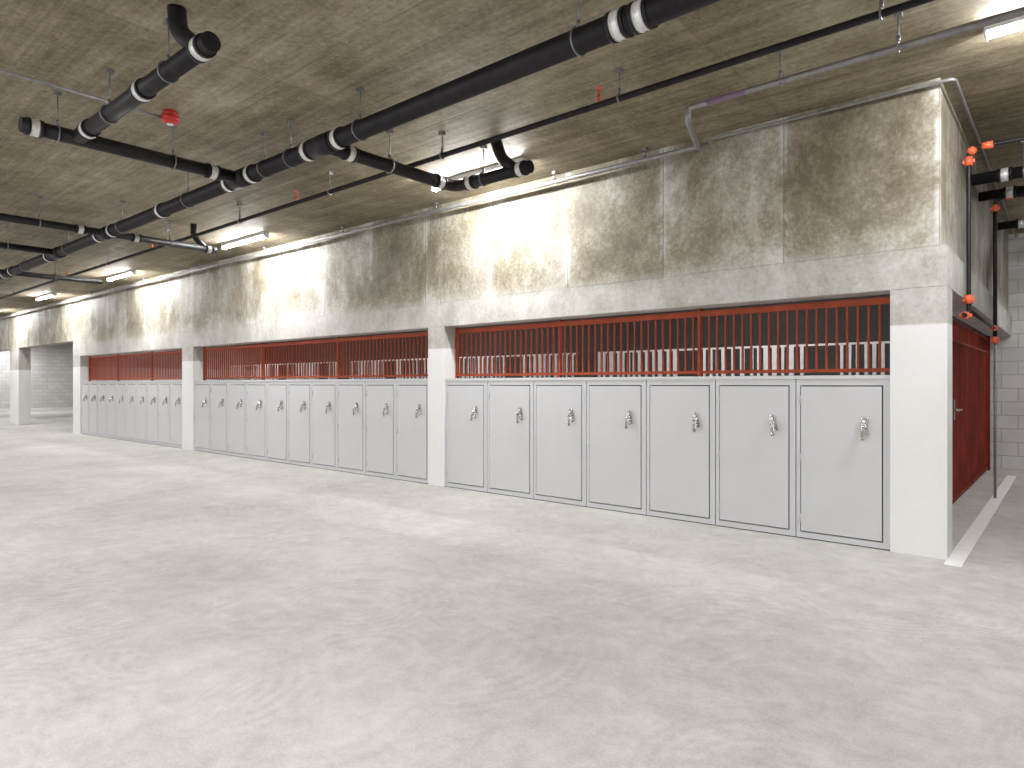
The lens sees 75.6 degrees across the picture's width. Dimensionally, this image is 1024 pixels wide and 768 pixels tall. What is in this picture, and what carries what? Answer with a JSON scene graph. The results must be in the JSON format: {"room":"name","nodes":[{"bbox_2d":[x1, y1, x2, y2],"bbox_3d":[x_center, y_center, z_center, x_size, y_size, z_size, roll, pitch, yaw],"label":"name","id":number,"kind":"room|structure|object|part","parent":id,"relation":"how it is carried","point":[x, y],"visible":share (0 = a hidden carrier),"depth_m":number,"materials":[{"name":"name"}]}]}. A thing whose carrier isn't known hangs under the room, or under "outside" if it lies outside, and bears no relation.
{"room":"underground parking garage","nodes":[
{"label":"underground parking garage","id":0,"kind":"room"},
{"bbox_2d":[0,344,72,408],"bbox_3d":[-29.654,-0.450,27.030,0.200,3.300,20.800,0,0,40],"label":"wall","id":1,"kind":"structure","parent":0,"point":[51,366],"depth_m":33.79,"materials":[{"name":"white brick"}]},
{"bbox_2d":[92,343,260,380],"bbox_3d":[-8.534,-0.450,18.528,0.200,3.300,6.010,0,0,40],"label":"metal railing","id":2,"kind":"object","parent":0,"point":[257,343],"depth_m":18.46,"materials":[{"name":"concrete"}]},
{"bbox_2d":[0,78,951,559],"bbox_3d":[-11.951,-0.450,17.324,39.350,3.300,0.250,0,0,40],"label":"wall","id":3,"kind":"structure","parent":0,"point":[850,201],"depth_m":5.94,"materials":[{"name":"concrete"}]},
{"bbox_2d":[0,407,1023,767],"bbox_3d":[-11.604,1.300,11.826,47.000,0.200,21.000,0,0,40],"label":"floor","id":4,"kind":"structure","parent":0,"point":[161,606],"depth_m":3.19,"materials":[{"name":"concrete"}]},
{"bbox_2d":[10,348,30,424],"bbox_3d":[-14.622,0.075,19.626,0.900,2.250,0.300,0,0,40],"label":"column","id":5,"kind":"structure","parent":4,"relation":"on","point":[20,358],"depth_m":19.37,"materials":[{"name":"concrete"}]},
{"bbox_2d":[81,383,89,434],"bbox_3d":[-10.053,0.583,15.677,0.549,1.235,0.302,0,0,40],"label":"locker","id":6,"kind":"object","parent":4,"relation":"on","point":[85,408],"visible":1,"depth_m":15.58,"materials":[{"name":"white metal"}]},
{"bbox_2d":[81,380,181,382],"bbox_3d":[-8.126,-0.051,14.082,5.552,0.029,0.218,0,0,40],"label":"strip","id":7,"kind":"object","parent":6,"relation":"on","point":[181,380],"visible":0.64,"depth_m":13.89,"materials":[{"name":"grey paint"}]},
{"bbox_2d":[89,350,181,380],"bbox_3d":[-8.081,-0.367,14.135,5.546,0.602,0.040,0,0,40],"label":"security grille","id":8,"kind":"object","parent":6,"relation":"on","point":[131,361],"visible":0.88,"depth_m":14.13,"materials":[{"name":"red metal"}]},
{"bbox_3d":[-10.184,-0.367,15.922,0.026,0.602,0.040,0,0,40],"label":"post","id":9,"kind":"part","parent":8,"relation":"part of","materials":[{"name":"red metal"}]},
{"bbox_3d":[-8.789,-0.367,14.736,0.026,0.602,0.040,0,0,40],"label":"post","id":10,"kind":"part","parent":8,"relation":"part of","materials":[{"name":"red metal"}]},
{"bbox_3d":[-8.081,-0.620,14.135,5.540,0.050,0.036,0,0,40],"label":"rail","id":11,"kind":"part","parent":8,"relation":"part of","materials":[{"name":"red metal"}]},
{"bbox_3d":[-8.081,-0.104,14.135,5.540,0.028,0.036,0,0,40],"label":"rail","id":12,"kind":"part","parent":8,"relation":"part of","materials":[{"name":"red metal"}]},
{"bbox_3d":[-7.373,-0.367,13.533,0.026,0.602,0.040,0,0,40],"label":"post","id":13,"kind":"part","parent":8,"relation":"part of","materials":[{"name":"red metal"}]},
{"bbox_2d":[90,382,97,435],"bbox_3d":[-9.630,0.583,15.318,0.549,1.235,0.302,0,0,40],"label":"locker","id":14,"kind":"object","parent":4,"relation":"on","point":[93,385],"visible":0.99,"depth_m":15.22,"materials":[{"name":"white metal"}]},
{"bbox_2d":[98,382,106,437],"bbox_3d":[-9.206,0.583,14.957,0.549,1.235,0.302,0,0,40],"label":"locker","id":15,"kind":"object","parent":4,"relation":"on","point":[102,386],"visible":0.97,"depth_m":14.89,"materials":[{"name":"grey metal"}]},
{"bbox_2d":[107,382,115,438],"bbox_3d":[-8.782,0.583,14.598,0.549,1.235,0.302,0,0,40],"label":"locker","id":16,"kind":"object","parent":4,"relation":"on","point":[111,386],"visible":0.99,"depth_m":14.53,"materials":[{"name":"white metal"}]},
{"bbox_2d":[116,382,125,439],"bbox_3d":[-8.358,0.583,14.238,0.549,1.235,0.302,0,0,40],"label":"locker","id":17,"kind":"object","parent":4,"relation":"on","point":[120,386],"visible":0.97,"depth_m":14.16,"materials":[{"name":"grey metal"}]},
{"bbox_2d":[126,382,135,441],"bbox_3d":[-7.934,0.583,13.877,0.549,1.235,0.302,0,0,40],"label":"locker","id":18,"kind":"object","parent":4,"relation":"on","point":[130,386],"visible":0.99,"depth_m":13.80,"materials":[{"name":"white metal"}]},
{"bbox_2d":[136,382,147,443],"bbox_3d":[-7.511,0.583,13.518,0.549,1.235,0.302,0,0,40],"label":"locker","id":19,"kind":"object","parent":4,"relation":"on","point":[141,387],"visible":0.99,"depth_m":13.46,"materials":[{"name":"white metal"}]},
{"bbox_3d":[-7.556,0.579,13.479,0.461,1.120,0.028,0,0,40],"label":"door","id":20,"kind":"part","parent":19,"relation":"part of","materials":[{"name":"grey paint"}]},
{"bbox_2d":[147,382,158,444],"bbox_3d":[-7.087,0.583,13.158,0.549,1.235,0.302,0,0,40],"label":"locker","id":21,"kind":"object","parent":4,"relation":"on","point":[152,387],"visible":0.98,"depth_m":13.08,"materials":[{"name":"grey metal"}]},
{"bbox_2d":[159,382,170,446],"bbox_3d":[-6.663,0.583,12.798,0.549,1.235,0.302,0,0,40],"label":"locker","id":22,"kind":"object","parent":4,"relation":"on","point":[164,387],"visible":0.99,"depth_m":12.71,"materials":[{"name":"grey metal"}]},
{"bbox_2d":[171,382,181,447],"bbox_3d":[-6.240,0.583,12.438,0.549,1.235,0.302,0,0,40],"label":"locker","id":23,"kind":"object","parent":4,"relation":"on","point":[176,387],"visible":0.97,"depth_m":12.39,"materials":[{"name":"grey metal"}]},
{"bbox_2d":[195,382,211,452],"bbox_3d":[-5.445,0.583,11.763,0.616,1.235,0.302,0,0,40],"label":"locker","id":24,"kind":"object","parent":4,"relation":"on","point":[202,389],"visible":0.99,"depth_m":11.68,"materials":[{"name":"white metal"}]},
{"bbox_2d":[194,379,427,381],"bbox_3d":[-3.288,-0.051,9.973,6.220,0.029,0.218,0,0,40],"label":"strip","id":25,"kind":"object","parent":24,"relation":"on","point":[309,380],"visible":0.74,"depth_m":9.50,"materials":[{"name":"grey paint"}]},
{"bbox_2d":[203,332,427,379],"bbox_3d":[-3.244,-0.367,10.025,6.214,0.602,0.040,0,0,40],"label":"security grille","id":26,"kind":"object","parent":24,"relation":"on","point":[338,340],"visible":0.97,"depth_m":9.56,"materials":[{"name":"red metal"}]},
{"bbox_3d":[-5.602,-0.367,12.028,0.026,0.602,0.040,0,0,40],"label":"post","id":27,"kind":"part","parent":26,"relation":"part of","materials":[{"name":"red metal"}]},
{"bbox_3d":[-4.037,-0.367,10.699,0.026,0.602,0.040,0,0,40],"label":"post","id":28,"kind":"part","parent":26,"relation":"part of","materials":[{"name":"red metal"}]},
{"bbox_3d":[-3.244,-0.620,10.025,6.208,0.050,0.036,0,0,40],"label":"rail","id":29,"kind":"part","parent":26,"relation":"part of","materials":[{"name":"red metal"}]},
{"bbox_3d":[-3.244,-0.104,10.025,6.208,0.028,0.036,0,0,40],"label":"rail","id":30,"kind":"part","parent":26,"relation":"part of","materials":[{"name":"red metal"}]},
{"bbox_3d":[-2.451,-0.367,9.352,0.026,0.602,0.040,0,0,40],"label":"post","id":31,"kind":"part","parent":26,"relation":"part of","materials":[{"name":"red metal"}]},
{"bbox_2d":[211,382,227,454],"bbox_3d":[-4.971,0.583,11.359,0.616,1.235,0.302,0,0,40],"label":"locker","id":32,"kind":"object","parent":4,"relation":"on","point":[219,390],"visible":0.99,"depth_m":11.29,"materials":[{"name":"grey metal"}]},
{"bbox_2d":[228,382,246,457],"bbox_3d":[-4.496,0.583,10.956,0.616,1.235,0.302,0,0,40],"label":"locker","id":33,"kind":"object","parent":4,"relation":"on","point":[237,391],"visible":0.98,"depth_m":10.89,"materials":[{"name":"grey metal"}]},
{"bbox_3d":[-4.457,0.329,10.777,0.060,0.169,0.079,10,7,40],"label":"latch handle","id":34,"kind":"part","parent":33,"relation":"part of","materials":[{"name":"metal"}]},
{"bbox_2d":[247,382,266,460],"bbox_3d":[-4.021,0.583,10.553,0.616,1.235,0.302,0,0,40],"label":"locker","id":35,"kind":"object","parent":4,"relation":"on","point":[256,391],"visible":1,"depth_m":10.47,"materials":[{"name":"white metal"}]},
{"bbox_3d":[-3.983,0.329,10.374,0.060,0.169,0.079,9,6,40],"label":"latch handle","id":36,"kind":"part","parent":35,"relation":"part of","materials":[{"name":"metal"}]},
{"bbox_2d":[267,382,287,463],"bbox_3d":[-3.547,0.583,10.150,0.616,1.235,0.302,0,0,40],"label":"locker","id":37,"kind":"object","parent":4,"relation":"on","point":[277,392],"visible":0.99,"depth_m":10.08,"materials":[{"name":"grey metal"}]},
{"bbox_3d":[-3.506,0.329,9.969,0.060,0.169,0.079,-13,-9,40],"label":"latch handle","id":38,"kind":"part","parent":37,"relation":"part of","materials":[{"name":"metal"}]},
{"bbox_2d":[220,362,336,379],"bbox_3d":[-6.019,0.347,16.700,5.600,1.705,0.060,0,0,40],"label":"screen","id":39,"kind":"object","parent":4,"relation":"on","point":[314,362],"visible":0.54,"depth_m":16.24,"materials":[{"name":"paint"}]},
{"bbox_3d":[-6.026,-0.492,16.693,5.600,0.025,0.040,0,0,40],"label":"rail","id":40,"kind":"part","parent":39,"relation":"part of","materials":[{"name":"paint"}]},
{"bbox_2d":[288,382,311,466],"bbox_3d":[-3.072,0.583,9.746,0.616,1.235,0.302,0,0,40],"label":"locker","id":41,"kind":"object","parent":4,"relation":"on","point":[299,393],"visible":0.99,"depth_m":9.67,"materials":[{"name":"grey metal"}]},
{"bbox_3d":[-3.033,0.329,9.567,0.060,0.169,0.079,0,0,40],"label":"latch handle","id":42,"kind":"part","parent":41,"relation":"part of","materials":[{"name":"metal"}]},
{"bbox_2d":[312,381,337,470],"bbox_3d":[-2.597,0.583,9.343,0.616,1.235,0.302,0,0,40],"label":"locker","id":43,"kind":"object","parent":4,"relation":"on","point":[324,394],"visible":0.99,"depth_m":9.27,"materials":[{"name":"white metal"}]},
{"bbox_3d":[-2.557,0.329,9.163,0.060,0.169,0.079,-11,-7,40],"label":"latch handle","id":44,"kind":"part","parent":43,"relation":"part of","materials":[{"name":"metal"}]},
{"bbox_2d":[338,381,365,474],"bbox_3d":[-2.123,0.583,8.940,0.616,1.235,0.302,0,0,40],"label":"locker","id":45,"kind":"object","parent":4,"relation":"on","point":[351,394],"visible":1,"depth_m":8.86,"materials":[{"name":"white metal"}]},
{"bbox_3d":[-2.082,0.329,8.759,0.060,0.169,0.079,-15,-10,39],"label":"latch handle","id":46,"kind":"part","parent":45,"relation":"part of","materials":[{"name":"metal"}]},
{"bbox_2d":[366,381,395,478],"bbox_3d":[-1.648,0.583,8.537,0.616,1.235,0.302,0,0,40],"label":"locker","id":47,"kind":"object","parent":4,"relation":"on","point":[380,395],"visible":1,"depth_m":8.46,"materials":[{"name":"white metal"}]},
{"bbox_3d":[-1.607,0.329,8.356,0.060,0.169,0.079,-18,-11,39],"label":"latch handle","id":48,"kind":"part","parent":47,"relation":"part of","materials":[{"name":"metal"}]},
{"bbox_2d":[396,381,427,483],"bbox_3d":[-1.173,0.583,8.134,0.616,1.235,0.302,0,0,40],"label":"locker","id":49,"kind":"object","parent":4,"relation":"on","point":[411,396],"visible":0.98,"depth_m":8.07,"materials":[{"name":"white metal"}]},
{"bbox_3d":[-1.133,0.329,7.953,0.060,0.169,0.079,-14,-9,40],"label":"latch handle","id":50,"kind":"part","parent":49,"relation":"part of","materials":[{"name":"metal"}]},
{"bbox_2d":[349,353,575,378],"bbox_3d":[-1.256,0.347,12.654,6.100,1.705,0.060,0,0,40],"label":"screen","id":51,"kind":"object","parent":4,"relation":"on","point":[556,354],"visible":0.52,"depth_m":11.92,"materials":[{"name":"paint"}]},
{"bbox_3d":[-1.263,-0.492,12.646,6.100,0.025,0.040,0,0,40],"label":"rail","id":52,"kind":"part","parent":51,"relation":"part of","materials":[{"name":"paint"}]},
{"bbox_2d":[446,381,487,492],"bbox_3d":[-0.478,0.583,7.543,0.647,1.235,0.302,0,0,40],"label":"locker","id":53,"kind":"object","parent":4,"relation":"on","point":[466,401],"visible":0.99,"depth_m":7.48,"materials":[{"name":"white metal"}]},
{"bbox_3d":[-0.427,0.329,7.353,0.060,0.169,0.079,0,0,40],"label":"latch handle","id":54,"kind":"part","parent":53,"relation":"part of","materials":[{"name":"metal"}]},
{"bbox_2d":[446,375,889,380],"bbox_3d":[1.039,-0.051,6.296,4.572,0.029,0.218,0,0,40],"label":"strip","id":55,"kind":"object","parent":53,"relation":"on","point":[819,376],"visible":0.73,"depth_m":5.69,"materials":[{"name":"grey paint"}]},
{"bbox_2d":[455,297,889,377],"bbox_3d":[1.083,-0.367,6.349,4.566,0.602,0.040,0,0,40],"label":"security grille","id":56,"kind":"object","parent":53,"relation":"on","point":[700,314],"visible":0.97,"depth_m":5.98,"materials":[{"name":"red metal"}]},
{"bbox_3d":[-0.647,-0.367,7.819,0.026,0.602,0.040,0,0,40],"label":"post","id":57,"kind":"part","parent":56,"relation":"part of","materials":[{"name":"red metal"}]},
{"bbox_3d":[0.500,-0.367,6.844,0.026,0.602,0.040,0,0,40],"label":"post","id":58,"kind":"part","parent":56,"relation":"part of","materials":[{"name":"red metal"}]},
{"bbox_3d":[1.083,-0.620,6.349,4.560,0.050,0.036,0,0,40],"label":"rail","id":59,"kind":"part","parent":56,"relation":"part of","materials":[{"name":"red metal"}]},
{"bbox_3d":[1.083,-0.104,6.349,4.560,0.028,0.036,0,0,40],"label":"rail","id":60,"kind":"part","parent":56,"relation":"part of","materials":[{"name":"red metal"}]},
{"bbox_3d":[1.666,-0.367,5.854,0.026,0.602,0.040,0,0,40],"label":"post","id":61,"kind":"part","parent":56,"relation":"part of","materials":[{"name":"red metal"}]},
{"bbox_2d":[487,381,533,498],"bbox_3d":[0.021,0.583,7.119,0.647,1.235,0.302,0,0,40],"label":"locker","id":62,"kind":"object","parent":4,"relation":"on","point":[510,404],"visible":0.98,"depth_m":7.04,"materials":[{"name":"grey metal"}]},
{"bbox_3d":[0.073,0.329,6.928,0.060,0.169,0.079,-13,-8,40],"label":"latch handle","id":63,"kind":"part","parent":62,"relation":"part of","materials":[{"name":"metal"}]},
{"bbox_2d":[534,380,586,506],"bbox_3d":[0.519,0.583,6.696,0.647,1.235,0.302,0,0,40],"label":"locker","id":64,"kind":"object","parent":4,"relation":"on","point":[560,407],"visible":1,"depth_m":6.63,"materials":[{"name":"white metal"}]},
{"bbox_3d":[0.572,0.329,6.504,0.060,0.169,0.079,-18,-12,39],"label":"latch handle","id":65,"kind":"part","parent":64,"relation":"part of","materials":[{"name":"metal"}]},
{"bbox_2d":[587,380,646,515],"bbox_3d":[1.018,0.583,6.272,0.647,1.235,0.302,0,0,40],"label":"locker","id":66,"kind":"object","parent":4,"relation":"on","point":[616,409],"visible":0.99,"depth_m":6.20,"materials":[{"name":"white metal"}]},
{"bbox_3d":[1.070,0.329,6.081,0.060,0.169,0.079,-6,-4,40],"label":"latch handle","id":67,"kind":"part","parent":66,"relation":"part of","materials":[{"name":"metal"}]},
{"bbox_2d":[647,380,715,525],"bbox_3d":[1.516,0.583,5.848,0.647,1.235,0.302,0,0,40],"label":"locker","id":68,"kind":"object","parent":4,"relation":"on","point":[681,414],"visible":0.99,"depth_m":5.78,"materials":[{"name":"white metal"}]},
{"bbox_3d":[1.569,0.329,5.657,0.060,0.169,0.079,-16,-10,39],"label":"latch handle","id":69,"kind":"part","parent":68,"relation":"part of","materials":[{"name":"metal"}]},
{"bbox_2d":[598,341,889,376],"bbox_3d":[3.126,0.347,8.931,4.600,1.705,0.060,0,0,40],"label":"screen","id":70,"kind":"object","parent":4,"relation":"on","point":[774,347],"visible":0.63,"depth_m":8.77,"materials":[{"name":"paint"}]},
{"bbox_3d":[3.119,-0.492,8.923,4.600,0.025,0.040,0,0,40],"label":"rail","id":71,"kind":"part","parent":70,"relation":"part of","materials":[{"name":"metal"}]},
{"bbox_2d":[716,380,795,536],"bbox_3d":[2.015,0.583,5.425,0.647,1.235,0.302,0,0,40],"label":"locker","id":72,"kind":"object","parent":4,"relation":"on","point":[756,419],"visible":0.99,"depth_m":5.36,"materials":[{"name":"white metal"}]},
{"bbox_3d":[2.068,0.329,5.233,0.060,0.169,0.079,-19,-12,39],"label":"latch handle","id":73,"kind":"part","parent":72,"relation":"part of","materials":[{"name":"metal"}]},
{"bbox_2d":[796,379,889,550],"bbox_3d":[2.514,0.583,5.001,0.647,1.235,0.302,0,0,40],"label":"locker","id":74,"kind":"object","parent":4,"relation":"on","point":[843,425],"visible":1,"depth_m":4.94,"materials":[{"name":"grey metal"}]},
{"bbox_3d":[2.566,0.329,4.811,0.060,0.169,0.079,-6,-4,40],"label":"latch handle","id":75,"kind":"part","parent":74,"relation":"part of","materials":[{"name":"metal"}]},
{"bbox_2d":[943,475,1016,566],"bbox_3d":[4.719,1.198,6.489,0.100,0.004,5.600,0,0,40],"label":"floor marking","id":76,"kind":"object","parent":4,"relation":"on","point":[960,553],"depth_m":5.46,"materials":[{"name":"paint"}]},
{"bbox_2d":[959,136,1023,497],"bbox_3d":[5.597,-0.450,4.781,3.660,3.300,2.636,0,0,40],"label":"pipe","id":77,"kind":"object","parent":4,"relation":"on","point":[968,161],"visible":0.94,"depth_m":5.17,"materials":[{"name":"black metal"}]},
{"bbox_2d":[0,0,1023,343],"bbox_3d":[-11.604,-2.200,11.826,47.000,0.200,21.000,0,0,40],"label":"ceiling","id":78,"kind":"structure","parent":0,"point":[304,62],"depth_m":4.74,"materials":[{"name":"concrete"}]},
{"bbox_2d":[36,293,55,300],"bbox_3d":[-11.024,-2.062,15.598,1.230,0.083,0.080,0,0,40],"label":"strip light","id":79,"kind":"object","parent":78,"relation":"attached to","point":[45,296],"visible":1,"depth_m":15.51,"materials":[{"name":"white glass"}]},
{"bbox_2d":[0,68,160,118],"bbox_3d":[-3.683,-2.035,3.851,0.022,0.022,3.100,0,0,40],"label":"conduit","id":80,"kind":"object","parent":78,"relation":"attached to","point":[1,70],"visible":1,"depth_m":4.55,"materials":[{"name":"grey metal"}]},
{"bbox_2d":[107,270,135,280],"bbox_3d":[-7.442,-2.062,12.555,1.230,0.083,0.080,0,0,40],"label":"strip light","id":81,"kind":"object","parent":78,"relation":"attached to","point":[129,272],"visible":1,"depth_m":12.46,"materials":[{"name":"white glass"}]},
{"bbox_2d":[108,273,132,280],"bbox_3d":[-7.442,-2.050,12.555,1.196,0.051,0.054,0,0,40],"label":"diffuser","id":82,"kind":"object","parent":81,"relation":"attached to","point":[119,275],"depth_m":12.56,"materials":[{"name":"white plastic"}]},
{"bbox_2d":[160,109,179,125],"bbox_3d":[-2.634,-2.049,5.085,0.132,0.107,0.132,0,0,40],"label":"fire alarm","id":83,"kind":"object","parent":78,"relation":"attached to","point":[169,117],"visible":1,"depth_m":5.05,"materials":[{"name":"red plastic"}]},
{"bbox_2d":[221,231,268,249],"bbox_3d":[-3.860,-2.062,9.512,1.230,0.083,0.080,0,0,40],"label":"strip light","id":84,"kind":"object","parent":78,"relation":"attached to","point":[261,235],"visible":1,"depth_m":9.44,"materials":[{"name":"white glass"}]},
{"bbox_2d":[223,235,263,248],"bbox_3d":[-3.860,-2.050,9.512,1.196,0.051,0.054,0,0,40],"label":"diffuser","id":85,"kind":"object","parent":84,"relation":"attached to","point":[247,239],"depth_m":9.50,"materials":[{"name":"white plastic"}]},
{"bbox_2d":[0,0,720,284],"bbox_3d":[-9.731,-1.928,9.783,32.500,0.377,6.312,0,0,40],"label":"drain pipe","id":86,"kind":"object","parent":78,"relation":"hanging from","point":[634,18],"visible":0.99,"depth_m":4.67,"materials":[{"name":"black metal"}]},
{"bbox_2d":[0,0,936,298],"bbox_3d":[-8.203,-1.984,11.968,36.000,0.233,0.066,0,0,40],"label":"pipe","id":87,"kind":"object","parent":78,"relation":"hanging from","point":[881,13],"visible":0.88,"depth_m":4.47,"materials":[{"name":"black metal"}]},
{"bbox_2d":[448,164,501,179],"bbox_3d":[-0.348,-2.076,6.528,0.719,0.047,0.080,0,0,40],"label":"strip light","id":88,"kind":"object","parent":78,"relation":"attached to","point":[478,171],"depth_m":6.48,"materials":[{"name":"white plastic"}]},
{"bbox_2d":[0,7,1023,318],"bbox_3d":[-6.835,-1.950,12.033,34.000,0.301,1.056,0,0,40],"label":"pipe","id":89,"kind":"object","parent":78,"relation":"hanging from","point":[1018,12],"visible":1,"depth_m":4.52,"materials":[{"name":"grey metal"}]},
{"bbox_2d":[513,157,526,162],"bbox_3d":[0.100,-2.077,6.148,0.157,0.045,0.080,0,0,40],"label":"strip light","id":90,"kind":"object","parent":78,"relation":"attached to","point":[521,158],"depth_m":6.13,"materials":[{"name":"white plastic"}]},
{"bbox_2d":[710,78,1016,237],"bbox_3d":[4.324,-2.040,7.321,1.712,0.024,6.242,0,0,40],"label":"conduit","id":91,"kind":"object","parent":78,"relation":"attached to","point":[955,80],"visible":1,"depth_m":4.96,"materials":[{"name":"grey metal"}]},
{"bbox_2d":[971,141,1023,185],"bbox_3d":[5.511,-1.929,4.700,3.685,0.342,0.124,0,0,40],"label":"pipe","id":92,"kind":"object","parent":78,"relation":"hanging from","point":[1000,175],"visible":0.98,"depth_m":5.73,"materials":[{"name":"black metal"}]},
{"bbox_2d":[979,185,1023,201],"bbox_3d":[5.900,-1.921,5.157,3.685,0.357,0.114,0,0,40],"label":"pipe","id":93,"kind":"object","parent":78,"relation":"hanging from","point":[1013,191],"visible":1,"depth_m":6.20,"materials":[{"name":"black metal"}]},
{"bbox_2d":[984,16,1023,41],"bbox_3d":[3.243,-2.062,3.478,1.230,0.083,0.080,0,0,40],"label":"strip light","id":94,"kind":"object","parent":78,"relation":"attached to","point":[1015,24],"visible":0.78,"depth_m":3.79,"materials":[{"name":"white plastic"}]},
{"bbox_2d":[988,21,1023,38],"bbox_3d":[3.243,-2.050,3.478,1.196,0.051,0.054,0,0,40],"label":"diffuser","id":95,"kind":"object","parent":94,"relation":"attached to","point":[1005,27],"depth_m":3.79,"materials":[{"name":"white plastic"}]},
{"bbox_2d":[997,218,1023,229],"bbox_3d":[7.098,-1.946,6.567,3.685,0.307,0.114,0,0,40],"label":"pipe","id":96,"kind":"object","parent":78,"relation":"hanging from","point":[1018,223],"visible":0.99,"depth_m":7.64,"materials":[{"name":"black metal"}]},
{"bbox_2d":[265,294,975,379],"bbox_3d":[-0.737,-0.450,14.076,17.450,3.300,0.100,0,0,40],"label":"wall","id":97,"kind":"structure","parent":0,"point":[885,308],"depth_m":10.98,"materials":[{"name":"metal"}]},
{"bbox_2d":[946,92,1011,336],"bbox_3d":[4.959,-1.385,7.065,0.290,1.430,6.010,0,0,40],"label":"wall","id":98,"kind":"structure","parent":0,"point":[957,144],"depth_m":5.97,"materials":[{"name":"concrete"}]},
{"bbox_2d":[952,319,989,504],"bbox_3d":[4.809,0.266,7.016,0.115,1.868,5.720,0,0,40],"label":"door","id":99,"kind":"structure","parent":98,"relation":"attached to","point":[970,348],"depth_m":7.56,"materials":[{"name":"red paint"}]},
{"bbox_3d":[4.324,0.250,6.417,0.080,0.200,0.140,0,0,40],"label":"handle","id":100,"kind":"part","parent":99,"relation":"part of","materials":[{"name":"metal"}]},
{"bbox_3d":[4.763,1.160,7.009,0.024,0.040,1.870,0,0,40],"label":"gate rail","id":101,"kind":"part","parent":99,"relation":"part of","materials":[{"name":"red metal"}]},
{"bbox_3d":[4.763,-0.625,7.009,0.024,0.030,1.870,0,0,40],"label":"gate rail","id":102,"kind":"part","parent":99,"relation":"part of","materials":[{"name":"red paint"}]},
{"bbox_3d":[4.763,-0.435,7.009,0.024,0.030,1.870,0,0,40],"label":"gate rail","id":103,"kind":"part","parent":99,"relation":"part of","materials":[{"name":"red paint"}]},
{"bbox_3d":[5.993,1.160,8.457,0.024,0.040,1.850,0,0,40],"label":"gate rail","id":104,"kind":"part","parent":99,"relation":"part of","materials":[{"name":"red metal"}]},
{"bbox_3d":[5.993,-0.625,8.457,0.024,0.030,1.850,0,0,40],"label":"gate rail","id":105,"kind":"part","parent":99,"relation":"part of","materials":[{"name":"red paint"}]},
{"bbox_3d":[5.993,-0.435,8.457,0.024,0.030,1.850,0,0,40],"label":"gate rail","id":106,"kind":"part","parent":99,"relation":"part of","materials":[{"name":"red metal"}]},
{"bbox_3d":[6.620,0.266,9.190,0.060,1.868,0.060,0,0,40],"label":"gate post","id":107,"kind":"part","parent":99,"relation":"part of","materials":[{"name":"red metal"}]},
{"bbox_2d":[976,233,1023,469],"bbox_3d":[-5.000,-0.450,19.600,47.000,3.300,0.200,0,0,40],"label":"wall","id":108,"kind":"structure","parent":0,"point":[1010,349],"depth_m":9.26,"materials":[{"name":"white brick"}]}
]}

